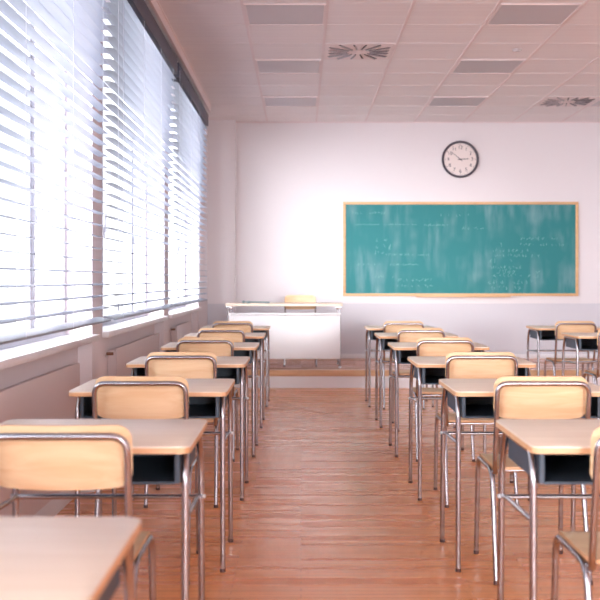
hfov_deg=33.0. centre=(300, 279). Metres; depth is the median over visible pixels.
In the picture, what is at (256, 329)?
school desk
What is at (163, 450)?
school desk
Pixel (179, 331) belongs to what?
radiator
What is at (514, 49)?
smoke detector
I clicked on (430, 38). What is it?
ceiling
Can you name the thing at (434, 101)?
diffuser
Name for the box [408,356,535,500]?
school desk
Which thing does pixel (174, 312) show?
window
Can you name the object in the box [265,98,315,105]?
diffuser
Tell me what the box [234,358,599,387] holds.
platform
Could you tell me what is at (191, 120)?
blind
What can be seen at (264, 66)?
recessed light
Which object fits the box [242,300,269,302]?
book
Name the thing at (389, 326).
chair
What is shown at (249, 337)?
school desk
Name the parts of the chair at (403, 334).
leg, leg, seat, backrest, frame, leg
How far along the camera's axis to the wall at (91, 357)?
5.72 m
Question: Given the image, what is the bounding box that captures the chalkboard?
[343,202,577,296]
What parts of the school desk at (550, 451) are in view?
leg, leg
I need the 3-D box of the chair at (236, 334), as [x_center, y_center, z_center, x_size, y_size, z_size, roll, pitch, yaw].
[-0.633,0.790,8.251,0.392,0.822,0.484,0,0,0]
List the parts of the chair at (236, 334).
frame, backrest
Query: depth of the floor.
5.14 m
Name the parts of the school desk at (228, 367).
leg, leg, leg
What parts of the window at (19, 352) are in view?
frame, handle, sill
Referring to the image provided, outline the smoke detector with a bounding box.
[512,48,521,51]
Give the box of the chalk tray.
[416,295,510,296]
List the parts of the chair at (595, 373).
leg, seat, leg, frame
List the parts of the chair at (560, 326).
leg, leg, seat, backrest, frame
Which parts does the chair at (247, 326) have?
frame, backrest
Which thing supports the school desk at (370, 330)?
on the floor
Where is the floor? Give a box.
[56,388,599,599]
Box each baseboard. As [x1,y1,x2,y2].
[34,489,95,515]
[341,354,596,357]
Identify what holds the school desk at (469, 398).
on the floor
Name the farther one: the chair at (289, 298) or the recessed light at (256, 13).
the chair at (289, 298)
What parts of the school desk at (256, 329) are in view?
leg, leg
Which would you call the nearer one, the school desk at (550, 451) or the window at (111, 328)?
the school desk at (550, 451)
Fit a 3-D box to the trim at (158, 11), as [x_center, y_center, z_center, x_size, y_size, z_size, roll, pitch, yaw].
[1.593,-1.980,3.475,5.314,0.080,18.950,0,0,0]
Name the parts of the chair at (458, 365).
leg, leg, seat, backrest, frame, leg, leg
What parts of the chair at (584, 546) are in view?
leg, seat, leg, frame, backrest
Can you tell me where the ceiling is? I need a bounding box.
[144,0,599,121]
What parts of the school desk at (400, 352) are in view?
leg, leg, leg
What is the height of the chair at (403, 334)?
0.822 m
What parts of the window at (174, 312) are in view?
frame, sill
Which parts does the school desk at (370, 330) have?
leg, leg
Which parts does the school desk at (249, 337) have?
leg, leg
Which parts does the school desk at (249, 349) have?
leg, leg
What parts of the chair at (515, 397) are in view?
leg, leg, seat, backrest, frame, leg, leg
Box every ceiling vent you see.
[324,43,394,59]
[535,97,599,106]
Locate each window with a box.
[0,0,99,369]
[102,7,167,337]
[168,101,201,318]
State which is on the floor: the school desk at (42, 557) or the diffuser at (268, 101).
the school desk at (42, 557)
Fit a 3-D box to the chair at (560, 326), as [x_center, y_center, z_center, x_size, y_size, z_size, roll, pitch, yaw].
[2.547,0.790,9.598,0.392,0.822,0.484,0,0,0]
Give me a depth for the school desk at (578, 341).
8.44 m
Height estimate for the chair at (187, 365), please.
0.822 m
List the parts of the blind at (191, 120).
rail, ladder cord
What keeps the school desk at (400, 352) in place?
on the floor
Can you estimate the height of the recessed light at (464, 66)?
0.010 m
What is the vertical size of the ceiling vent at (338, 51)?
0.020 m
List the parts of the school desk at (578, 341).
leg, leg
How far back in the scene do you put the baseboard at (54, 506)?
5.15 m
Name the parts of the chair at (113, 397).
leg, leg, frame, backrest, leg, leg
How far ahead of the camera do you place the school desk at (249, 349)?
6.96 m
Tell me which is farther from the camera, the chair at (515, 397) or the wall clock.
the wall clock
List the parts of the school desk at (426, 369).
leg, leg, leg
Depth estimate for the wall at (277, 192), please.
12.95 m
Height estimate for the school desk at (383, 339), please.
0.750 m
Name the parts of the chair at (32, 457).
backrest, frame, seat, leg, leg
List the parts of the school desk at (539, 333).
leg, leg, leg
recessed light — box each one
[244,3,325,24]
[255,59,320,73]
[263,96,317,106]
[427,96,487,106]
[450,59,525,73]
[486,3,582,24]
[588,100,599,106]
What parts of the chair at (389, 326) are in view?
leg, backrest, frame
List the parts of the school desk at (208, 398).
leg, leg, leg, leg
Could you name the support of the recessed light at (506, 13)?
in the ceiling
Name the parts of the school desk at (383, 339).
leg, leg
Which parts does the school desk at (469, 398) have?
leg, leg, leg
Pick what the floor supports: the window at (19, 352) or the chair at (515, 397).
the chair at (515, 397)
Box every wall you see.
[0,0,207,491]
[208,120,599,353]
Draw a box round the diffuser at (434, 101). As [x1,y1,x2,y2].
[429,98,484,105]
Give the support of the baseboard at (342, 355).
attached to the wall at (277, 192)
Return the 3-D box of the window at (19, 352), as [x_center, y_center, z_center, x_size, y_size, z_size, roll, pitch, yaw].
[-1.268,-0.768,4.400,0.255,2.223,2.670,0,0,0]
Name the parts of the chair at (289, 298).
backrest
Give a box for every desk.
[0,419,206,599]
[0,516,140,599]
[69,379,234,571]
[126,356,249,500]
[161,342,258,456]
[184,333,265,427]
[202,326,270,406]
[225,302,342,367]
[364,326,434,406]
[374,333,457,427]
[388,342,489,456]
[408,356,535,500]
[439,379,599,571]
[496,419,599,599]
[526,326,599,381]
[561,333,597,418]
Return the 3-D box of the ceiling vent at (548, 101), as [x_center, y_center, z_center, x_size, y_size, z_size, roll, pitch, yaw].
[3.007,-2.010,11.443,0.600,0.020,0.600,0,0,0]
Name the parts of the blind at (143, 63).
pull cord, ladder cord, ladder cord, rail, ladder cord, ladder cord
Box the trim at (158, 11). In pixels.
[148,0,599,122]
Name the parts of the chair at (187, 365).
leg, frame, backrest, seat, leg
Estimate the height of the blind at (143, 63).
2.153 m
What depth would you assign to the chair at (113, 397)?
4.00 m
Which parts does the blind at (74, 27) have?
ladder cord, rail, ladder cord, ladder cord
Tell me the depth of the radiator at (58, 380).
4.84 m
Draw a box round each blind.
[0,0,110,344]
[103,0,176,319]
[171,62,207,306]
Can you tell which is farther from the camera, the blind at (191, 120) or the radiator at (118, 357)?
the blind at (191, 120)
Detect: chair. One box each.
[0,424,155,599]
[92,376,197,584]
[144,352,219,507]
[176,337,238,461]
[197,328,248,430]
[212,321,252,409]
[283,295,316,366]
[382,321,424,409]
[392,328,444,430]
[408,337,474,461]
[433,352,518,507]
[474,376,592,584]
[544,321,596,383]
[551,426,599,599]
[582,329,599,418]
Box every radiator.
[0,363,79,515]
[0,365,70,391]
[105,333,158,375]
[170,321,190,341]
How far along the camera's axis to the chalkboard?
12.93 m
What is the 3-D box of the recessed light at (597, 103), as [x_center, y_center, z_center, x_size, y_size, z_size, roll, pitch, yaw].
[3.632,-2.015,11.443,0.601,0.010,0.601,0,0,0]
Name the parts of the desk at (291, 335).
modesty panel, leg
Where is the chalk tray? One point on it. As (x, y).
(416, 295)
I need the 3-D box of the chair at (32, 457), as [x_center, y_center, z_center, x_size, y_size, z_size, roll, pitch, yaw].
[-0.633,0.790,2.863,0.392,0.822,0.484,0,0,0]
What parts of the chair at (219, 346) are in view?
frame, backrest, leg, leg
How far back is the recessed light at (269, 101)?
11.42 m
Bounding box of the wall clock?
[442,141,478,177]
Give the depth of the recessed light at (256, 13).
7.65 m
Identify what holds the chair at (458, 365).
on the floor
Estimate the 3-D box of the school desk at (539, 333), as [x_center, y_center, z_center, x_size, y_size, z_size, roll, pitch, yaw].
[2.540,0.825,9.754,0.642,0.750,0.569,0,0,0]
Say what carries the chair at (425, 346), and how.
on the floor
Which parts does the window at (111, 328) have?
handle, frame, sill, handle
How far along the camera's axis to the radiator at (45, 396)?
4.63 m
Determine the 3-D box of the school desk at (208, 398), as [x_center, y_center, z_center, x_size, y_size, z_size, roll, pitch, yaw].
[-0.621,0.825,4.366,0.642,0.750,0.569,0,0,0]
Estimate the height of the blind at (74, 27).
2.153 m
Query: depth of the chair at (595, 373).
8.07 m
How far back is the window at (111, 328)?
7.93 m
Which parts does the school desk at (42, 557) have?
leg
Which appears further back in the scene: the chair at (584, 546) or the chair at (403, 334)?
the chair at (403, 334)
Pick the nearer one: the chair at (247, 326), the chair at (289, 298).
the chair at (247, 326)
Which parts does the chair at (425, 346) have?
leg, seat, backrest, frame, leg, leg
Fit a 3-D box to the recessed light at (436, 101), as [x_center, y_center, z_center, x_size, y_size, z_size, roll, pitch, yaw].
[1.758,-2.015,11.443,0.601,0.010,0.601,0,0,0]
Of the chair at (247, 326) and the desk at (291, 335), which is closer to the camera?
the chair at (247, 326)
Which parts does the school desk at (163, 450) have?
leg, leg, leg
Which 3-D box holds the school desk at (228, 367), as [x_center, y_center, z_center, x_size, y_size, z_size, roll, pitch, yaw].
[-0.621,0.825,5.713,0.642,0.750,0.569,0,0,0]
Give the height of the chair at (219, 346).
0.822 m

